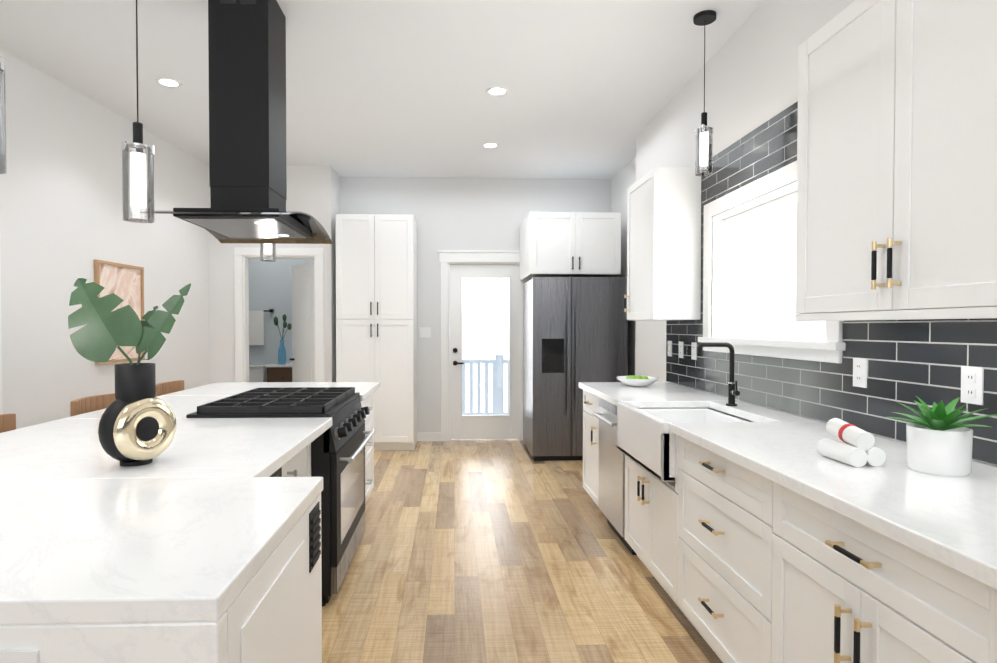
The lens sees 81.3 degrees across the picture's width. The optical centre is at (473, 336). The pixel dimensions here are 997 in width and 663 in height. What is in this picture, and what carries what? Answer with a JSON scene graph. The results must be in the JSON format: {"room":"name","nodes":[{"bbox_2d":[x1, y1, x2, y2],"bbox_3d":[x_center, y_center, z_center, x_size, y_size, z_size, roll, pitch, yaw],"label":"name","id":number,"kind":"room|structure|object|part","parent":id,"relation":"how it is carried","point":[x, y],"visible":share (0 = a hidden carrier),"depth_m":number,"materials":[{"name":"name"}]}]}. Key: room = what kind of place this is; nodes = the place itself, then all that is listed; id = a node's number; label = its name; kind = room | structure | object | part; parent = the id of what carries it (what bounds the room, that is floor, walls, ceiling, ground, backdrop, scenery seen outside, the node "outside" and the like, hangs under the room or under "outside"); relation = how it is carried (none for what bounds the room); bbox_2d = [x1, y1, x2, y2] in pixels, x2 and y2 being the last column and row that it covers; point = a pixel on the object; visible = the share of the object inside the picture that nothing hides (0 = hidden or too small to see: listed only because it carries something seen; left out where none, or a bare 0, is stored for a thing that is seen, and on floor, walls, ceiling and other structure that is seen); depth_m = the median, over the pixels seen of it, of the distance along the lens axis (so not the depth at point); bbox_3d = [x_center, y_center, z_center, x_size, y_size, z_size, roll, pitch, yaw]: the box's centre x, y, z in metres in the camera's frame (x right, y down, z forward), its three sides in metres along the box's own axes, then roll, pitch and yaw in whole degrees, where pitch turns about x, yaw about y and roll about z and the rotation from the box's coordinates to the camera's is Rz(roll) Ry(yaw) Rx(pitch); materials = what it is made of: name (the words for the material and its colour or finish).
{"room":"kitchen","nodes":[
{"label":"kitchen","id":0,"kind":"room"},
{"bbox_2d":[0,48,209,428],"bbox_3d":[-3.105,-0.226,1.536,0.140,3.070,9.609,0,1,2],"label":"wall","id":1,"kind":"structure","parent":0,"point":[64,225],"depth_m":4.21,"materials":[{"name":"white paint"}]},
{"bbox_2d":[0,263,2,414],"bbox_3d":[-2.959,0.225,3.099,0.018,2.115,1.010,0,1,2],"label":"door frame","id":2,"kind":"structure","parent":1,"relation":"attached to","point":[1,409],"depth_m":3.59,"materials":[{"name":"white wood"}]},
{"bbox_2d":[94,260,144,363],"bbox_3d":[-2.882,-0.196,4.735,0.032,0.800,0.580,0,1,2],"label":"framed artwork","id":3,"kind":"object","parent":1,"relation":"attached to","point":[125,282],"visible":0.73,"depth_m":4.77,"materials":[{"name":"paper"}]},
{"bbox_2d":[208,164,319,383],"bbox_3d":[-2.346,-0.308,6.288,1.381,3.070,0.120,0,1,-2],"label":"wall","id":4,"kind":"structure","parent":0,"point":[303,188],"depth_m":6.22,"materials":[{"name":"white paint"}]},
{"bbox_2d":[234,247,323,381],"bbox_3d":[-2.088,0.135,6.296,0.945,2.185,0.138,0,1,-2],"label":"door frame","id":5,"kind":"structure","parent":4,"relation":"attached to","point":[242,255],"depth_m":6.23,"materials":[{"name":"white wood"}]},
{"bbox_2d":[289,261,314,381],"bbox_3d":[-1.951,0.185,6.684,0.462,2.050,0.624,0,1,-2],"label":"open bathroom door","id":6,"kind":"structure","parent":4,"relation":"in","point":[303,350],"depth_m":6.65,"materials":[{"name":"white wood"}]},
{"bbox_2d":[248,258,313,364],"bbox_3d":[-2.813,-0.342,8.263,2.380,3.070,0.100,0,1,-2],"label":"wall","id":7,"kind":"structure","parent":0,"point":[270,284],"depth_m":8.20,"materials":[{"name":"grey paint"}]},
{"bbox_2d":[249,309,273,344],"bbox_3d":[-3.075,-0.138,8.173,0.490,0.505,0.070,0,1,-2],"label":"towel","id":8,"kind":"object","parent":7,"relation":"attached to","point":[256,327],"visible":0.6,"depth_m":8.14,"materials":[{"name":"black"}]},
{"bbox_2d":[320,165,339,381],"bbox_3d":[-1.602,-0.311,6.494,0.120,3.070,0.480,0,1,-2],"label":"wall","id":9,"kind":"structure","parent":0,"point":[329,193],"depth_m":6.26,"materials":[{"name":"white paint"}]},
{"bbox_2d":[0,0,765,178],"bbox_3d":[-0.761,-1.792,1.853,5.550,0.050,10.100,0,1,-2],"label":"ceiling","id":10,"kind":"structure","parent":0,"point":[386,88],"depth_m":3.94,"materials":[{"name":"white paint"}]},
{"bbox_2d":[0,55,6,173],"bbox_3d":[-1.200,-1.084,1.400,0.120,1.350,0.120,0,1,-2],"label":"pendant light","id":11,"kind":"object","parent":10,"relation":"hanging from","point":[3,163],"visible":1,"depth_m":1.42,"materials":[{"name":"black"}]},
{"bbox_2d":[121,0,154,222],"bbox_3d":[-1.214,-1.096,2.090,0.120,1.350,0.120,0,1,-2],"label":"pendant light","id":12,"kind":"object","parent":10,"relation":"hanging from","point":[138,149],"visible":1,"depth_m":2.08,"materials":[{"name":"clear glass"},{"name":"black metal"}]},
{"bbox_3d":[-1.214,-0.551,2.099,0.100,0.260,0.100,0,1,-2],"label":"glass","id":13,"kind":"part","parent":12,"relation":"part of","materials":[{"name":"clear glass"}]},
{"bbox_2d":[155,77,181,87],"bbox_3d":[-2.163,-1.804,4.117,0.168,0.004,0.168,1,1,43],"label":"recessed light","id":14,"kind":"object","parent":10,"relation":"in","point":[167,82],"depth_m":4.11,"materials":[{"name":"white"}]},
{"bbox_2d":[139,0,332,243],"bbox_3d":[-1.198,-1.178,3.100,0.680,1.220,0.940,0,1,-2],"label":"range hood","id":15,"kind":"object","parent":10,"relation":"hanging from","point":[247,116],"visible":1,"depth_m":2.95,"materials":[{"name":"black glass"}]},
{"bbox_3d":[-1.198,-0.605,3.110,0.680,0.073,0.940,0,1,-2],"label":"glass","id":16,"kind":"part","parent":15,"relation":"part of","materials":[{"name":"clear glass"}]},
{"bbox_2d":[260,243,275,261],"bbox_3d":[-1.385,-1.157,3.895,0.120,1.290,0.120,0,1,-2],"label":"pendant light","id":17,"kind":"object","parent":10,"relation":"hanging from","point":[267,247],"visible":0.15,"depth_m":3.88,"materials":[{"name":"black"}]},
{"bbox_2d":[482,142,498,147],"bbox_3d":[0.160,-1.828,5.536,0.168,0.004,0.168,1,1,43],"label":"recessed light","id":18,"kind":"object","parent":10,"relation":"in","point":[486,145],"depth_m":5.54,"materials":[{"name":"white"}]},
{"bbox_2d":[486,86,508,95],"bbox_3d":[0.173,-1.806,4.266,0.168,0.004,0.168,0,1,-11],"label":"recessed light","id":19,"kind":"object","parent":10,"relation":"in","point":[491,91],"depth_m":4.26,"materials":[{"name":"white"}]},
{"bbox_2d":[693,10,715,175],"bbox_3d":[1.289,-1.351,3.241,0.120,0.880,0.120,0,1,-2],"label":"light","id":20,"kind":"object","parent":10,"relation":"hanging from","point":[704,17],"visible":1,"depth_m":3.23,"materials":[{"name":"clear glass"},{"name":"black metal"}]},
{"bbox_3d":[1.289,-1.036,3.247,0.090,0.250,0.090,0,1,-2],"label":"glass","id":21,"kind":"part","parent":20,"relation":"part of","materials":[{"name":"clear glass"}]},
{"bbox_2d":[340,177,610,432],"bbox_3d":[0.032,-0.318,6.849,3.410,3.070,0.120,0,1,-2],"label":"wall","id":22,"kind":"structure","parent":0,"point":[489,214],"depth_m":6.77,"materials":[{"name":"white paint"}]},
{"bbox_2d":[420,327,430,337],"bbox_3d":[-0.566,-0.051,6.768,0.130,0.120,0.010,0,1,-2],"label":"light switch","id":23,"kind":"object","parent":22,"relation":"attached to","point":[425,332],"visible":1,"depth_m":6.77,"materials":[{"name":"white plastic"}]},
{"bbox_2d":[417,432,522,440],"bbox_3d":[-1.070,1.173,6.530,3.506,0.100,0.494,0,1,-2],"label":"baseboard","id":24,"kind":"structure","parent":22,"relation":"attached to","point":[428,436],"depth_m":6.78,"materials":[{"name":"white wood"}]},
{"bbox_2d":[438,250,527,440],"bbox_3d":[0.142,0.105,6.843,1.120,2.225,0.154,0,1,-2],"label":"door frame","id":25,"kind":"structure","parent":22,"relation":"attached to","point":[447,258],"depth_m":6.77,"materials":[{"name":"white wood"}]},
{"bbox_2d":[450,264,521,438],"bbox_3d":[0.142,0.177,6.837,0.850,2.058,0.111,0,1,-2],"label":"door","id":26,"kind":"structure","parent":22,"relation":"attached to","point":[487,426],"depth_m":6.85,"materials":[{"name":"white wood"}]},
{"bbox_2d":[520,212,620,280],"bbox_3d":[1.020,-0.959,6.321,0.930,0.630,0.957,0,1,-2],"label":"upper cabinet","id":27,"kind":"object","parent":22,"relation":"attached to","point":[570,244],"visible":1,"depth_m":5.89,"materials":[{"name":"white wood"}]},
{"bbox_2d":[322,439,722,662],"bbox_3d":[-0.761,1.328,1.907,5.550,0.050,10.100,0,1,-2],"label":"floor","id":28,"kind":"structure","parent":0,"point":[490,551],"depth_m":3.10,"materials":[{"name":"brown wood"}]},
{"bbox_2d":[0,414,15,432],"bbox_3d":[-2.033,0.829,2.566,0.432,0.926,0.444,0,1,-2],"label":"bar stool","id":29,"kind":"object","parent":28,"relation":"on","point":[7,422],"visible":0.12,"depth_m":2.72,"materials":[{"name":"brown wood"}]},
{"bbox_2d":[70,393,115,416],"bbox_3d":[-2.062,0.815,3.405,0.432,0.926,0.444,0,1,-2],"label":"bar stool","id":30,"kind":"object","parent":28,"relation":"on","point":[83,405],"visible":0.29,"depth_m":3.40,"materials":[{"name":"brown wood"}]},
{"bbox_2d":[155,380,183,396],"bbox_3d":[-2.091,0.800,4.285,0.432,0.926,0.444,0,1,-2],"label":"bar stool","id":31,"kind":"object","parent":28,"relation":"on","point":[164,388],"visible":0.15,"depth_m":4.33,"materials":[{"name":"brown wood"}]},
{"bbox_2d":[186,387,374,606],"bbox_3d":[-0.978,0.800,3.181,0.763,0.961,0.900,0,1,-2],"label":"range","id":32,"kind":"object","parent":28,"relation":"on","point":[338,455],"visible":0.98,"depth_m":2.87,"materials":[{"name":"black metal"}]},
{"bbox_2d":[226,392,373,662],"bbox_3d":[-1.160,0.855,2.693,1.406,0.868,3.505,0,1,-2],"label":"kitchen island","id":33,"kind":"object","parent":28,"relation":"on","point":[274,612],"visible":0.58,"depth_m":1.33,"materials":[{"name":"white wood"}]},
{"bbox_2d":[0,382,379,662],"bbox_3d":[-1.188,0.834,2.689,1.450,0.910,3.590,0,1,-2],"label":"island countertop","id":34,"kind":"structure","parent":33,"relation":"on","point":[163,557],"depth_m":1.23,"materials":[{"name":"white stone"}]},
{"bbox_2d":[0,650,38,662],"bbox_3d":[-0.737,0.525,0.898,0.120,0.074,0.009,0,1,-2],"label":"outlet","id":35,"kind":"object","parent":34,"relation":"attached to","point":[19,656],"visible":1,"depth_m":0.90,"materials":[{"name":"white plastic"}]},
{"bbox_2d":[68,278,190,466],"bbox_3d":[-1.082,0.103,1.798,0.369,0.582,0.211,0,1,-2],"label":"vase","id":36,"kind":"object","parent":34,"relation":"on","point":[137,424],"visible":1,"depth_m":1.79,"materials":[{"name":"black ceramic"},{"name":"polished gold metal"}]},
{"bbox_2d":[336,214,416,450],"bbox_3d":[-1.060,-0.040,6.431,0.820,2.530,0.627,0,1,-2],"label":"pantry cabinet","id":37,"kind":"object","parent":28,"relation":"on","point":[376,297],"visible":0.96,"depth_m":6.16,"materials":[{"name":"white wood"}]},
{"bbox_2d":[523,277,627,460],"bbox_3d":[1.046,0.314,6.159,0.950,1.830,0.890,0,1,-2],"label":"refrigerator","id":38,"kind":"object","parent":28,"relation":"on","point":[575,331],"visible":0.92,"depth_m":5.76,"materials":[{"name":"black metal"}]},
{"bbox_2d":[592,398,636,554],"bbox_3d":[1.064,0.839,3.671,0.522,0.867,0.572,0,1,-2],"label":"dishwasher","id":39,"kind":"object","parent":28,"relation":"on","point":[611,501],"visible":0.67,"depth_m":3.62,"materials":[{"name":"silver metal"}]},
{"bbox_2d":[583,390,666,505],"bbox_3d":[1.175,0.829,4.215,0.660,0.868,0.500,0,1,-2],"label":"base cabinet","id":40,"kind":"object","parent":28,"relation":"on","point":[590,401],"depth_m":4.20,"materials":[{"name":"white wood"}]},
{"bbox_2d":[625,455,666,591],"bbox_3d":[1.218,0.984,2.953,0.660,0.600,0.872,0,1,-2],"label":"base cabinet","id":41,"kind":"object","parent":28,"relation":"on","point":[645,494],"depth_m":2.96,"materials":[{"name":"white wood"}]},
{"bbox_2d":[667,435,766,662],"bbox_3d":[1.244,0.863,2.194,0.660,0.868,0.869,0,1,-2],"label":"base cabinet","id":42,"kind":"object","parent":28,"relation":"on","point":[742,564],"depth_m":2.17,"materials":[{"name":"white wood"}]},
{"bbox_2d":[763,479,996,662],"bbox_3d":[1.270,0.877,1.424,0.660,0.868,0.786,0,1,-2],"label":"base cabinet","id":43,"kind":"object","parent":28,"relation":"on","point":[837,589],"depth_m":1.42,"materials":[{"name":"white wood"}]},
{"bbox_2d":[579,382,996,589],"bbox_3d":[1.210,0.833,2.731,0.694,0.910,3.490,0,1,-2],"label":"countertop","id":44,"kind":"structure","parent":43,"relation":"on","point":[950,522],"depth_m":1.63,"materials":[{"name":"white stone"}]},
{"bbox_2d":[616,375,658,386],"bbox_3d":[1.178,0.316,4.177,0.300,0.074,0.300,0,1,-2],"label":"bowl","id":45,"kind":"object","parent":44,"relation":"on","point":[637,381],"visible":1,"depth_m":4.10,"materials":[{"name":"white ceramic"}]},
{"bbox_2d":[617,402,747,481],"bbox_3d":[1.094,0.510,2.963,0.530,0.268,0.723,0,1,-2],"label":"farmhouse sink","id":46,"kind":"object","parent":44,"relation":"in","point":[646,439],"visible":0.48,"depth_m":2.92,"materials":[{"name":"white ceramic"}]},
{"bbox_2d":[697,342,739,405],"bbox_3d":[1.313,0.201,3.110,0.218,0.342,0.093,0,1,-2],"label":"faucet","id":47,"kind":"object","parent":44,"relation":"on","point":[732,391],"visible":1,"depth_m":3.12,"materials":[{"name":"black metal"}]},
{"bbox_2d":[816,418,885,466],"bbox_3d":[1.192,0.330,1.836,0.118,0.127,0.160,0,1,-2],"label":"rolled towels","id":48,"kind":"object","parent":44,"relation":"on","point":[853,446],"visible":1,"depth_m":1.78,"materials":[{"name":"white fabric"}]},
{"bbox_2d":[886,396,996,476],"bbox_3d":[1.377,0.287,1.712,0.289,0.218,0.302,0,1,-2],"label":"plant pot","id":49,"kind":"object","parent":44,"relation":"on","point":[939,440],"visible":1,"depth_m":1.67,"materials":[{"name":"white ceramic"}]},
{"bbox_2d":[611,0,996,466],"bbox_3d":[1.748,-0.233,1.940,0.310,3.070,10.050,0,1,-2],"label":"wall","id":50,"kind":"structure","parent":0,"point":[751,74],"depth_m":3.53,"materials":[{"name":"white paint"}]},
{"bbox_2d":[624,167,701,320],"bbox_3d":[1.328,-0.629,4.166,0.359,1.015,0.600,0,1,-2],"label":"upper cabinet","id":51,"kind":"object","parent":50,"relation":"attached to","point":[663,243],"visible":1,"depth_m":3.87,"materials":[{"name":"white wood"}]},
{"bbox_2d":[698,161,845,362],"bbox_3d":[1.577,-0.374,3.133,0.151,0.950,1.390,0,1,-2],"label":"window","id":52,"kind":"structure","parent":50,"relation":"in","point":[808,345],"depth_m":3.29,"materials":[{"name":"white wood"}]},
{"bbox_2d":[666,101,996,465],"bbox_3d":[1.631,-0.344,0.708,0.008,1.507,7.600,0,1,-2],"label":"tile backsplash","id":53,"kind":"structure","parent":50,"relation":"attached to","point":[923,360],"depth_m":2.43,"materials":[{"name":"grey tile"}]},
{"bbox_2d":[668,341,671,356],"bbox_3d":[1.496,0.089,4.434,0.009,0.118,0.075,0,1,-2],"label":"outlet","id":54,"kind":"object","parent":53,"relation":"attached to","point":[669,342],"depth_m":4.41,"materials":[{"name":"white plastic"}]},
{"bbox_2d":[679,341,682,357],"bbox_3d":[1.504,0.093,4.214,0.009,0.118,0.075,0,1,-2],"label":"outlet","id":55,"kind":"object","parent":53,"relation":"attached to","point":[680,343],"depth_m":4.21,"materials":[{"name":"white plastic"}]},
{"bbox_2d":[691,342,696,359],"bbox_3d":[1.512,0.097,3.984,0.009,0.118,0.075,0,1,-2],"label":"outlet","id":56,"kind":"object","parent":53,"relation":"attached to","point":[693,344],"depth_m":3.97,"materials":[{"name":"white plastic"}]},
{"bbox_2d":[853,358,866,387],"bbox_3d":[1.567,0.145,2.356,0.009,0.118,0.075,0,1,-2],"label":"outlet","id":57,"kind":"object","parent":53,"relation":"attached to","point":[859,364],"depth_m":2.35,"materials":[{"name":"white plastic"}]},
{"bbox_2d":[961,366,983,404],"bbox_3d":[1.584,0.153,1.846,0.009,0.118,0.075,0,1,-2],"label":"outlet","id":58,"kind":"object","parent":53,"relation":"attached to","point":[972,383],"depth_m":1.84,"materials":[{"name":"white plastic"}]},
{"bbox_2d":[795,0,996,319],"bbox_3d":[1.430,-0.597,1.727,0.321,1.035,1.062,0,1,-2],"label":"upper cabinet","id":59,"kind":"object","parent":50,"relation":"attached to","point":[897,164],"depth_m":1.73,"materials":[{"name":"white wood"}]},
{"bbox_3d":[-2.781,1.234,7.351,2.380,0.050,1.980,0,1,-2],"label":"floor","id":60,"kind":"structure","parent":0,"visible":0},
{"bbox_2d":[249,365,266,381],"bbox_3d":[-3.100,0.800,7.898,0.420,0.800,0.646,0,1,-2],"label":"toilet","id":61,"kind":"object","parent":60,"relation":"on","point":[257,373],"visible":0.04,"depth_m":8.01,"materials":[{"name":"white ceramic"}]},
{"bbox_2d":[265,363,291,381],"bbox_3d":[-2.327,0.783,7.970,0.890,0.830,0.553,0,1,-2],"label":"bathroom vanity","id":62,"kind":"object","parent":60,"relation":"on","point":[277,372],"visible":0.23,"depth_m":7.70,"materials":[{"name":"brown wood"}]},
{"bbox_2d":[274,314,291,363],"bbox_3d":[-2.592,0.031,7.869,0.243,0.678,0.115,0,1,-2],"label":"vase","id":63,"kind":"object","parent":62,"relation":"on","point":[282,355],"visible":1,"depth_m":7.84,"materials":[{"name":"blue glass"}]},
{"label":"outside","id":64,"kind":"structure","parent":0,"visible":0},
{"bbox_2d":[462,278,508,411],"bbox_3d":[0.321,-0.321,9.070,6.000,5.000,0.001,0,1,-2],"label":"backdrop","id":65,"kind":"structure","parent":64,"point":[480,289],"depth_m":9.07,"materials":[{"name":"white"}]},
{"bbox_2d":[731,201,825,326],"bbox_3d":[1.845,-0.228,3.369,0.001,3.470,3.620,0,1,-2],"label":"window","id":66,"kind":"structure","parent":64,"point":[763,286],"depth_m":3.64,"materials":[{"name":"glass"}]},
{"bbox_3d":[0.168,1.228,7.721,3.000,0.049,1.540,0,1,-2],"label":"deck","id":67,"kind":"object","parent":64,"visible":0},
{"bbox_2d":[462,355,508,414],"bbox_3d":[0.164,0.722,8.032,3.014,0.950,0.110,0,1,-2],"label":"railing","id":68,"kind":"object","parent":67,"relation":"on","point":[500,390],"depth_m":8.00,"materials":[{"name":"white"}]}
]}

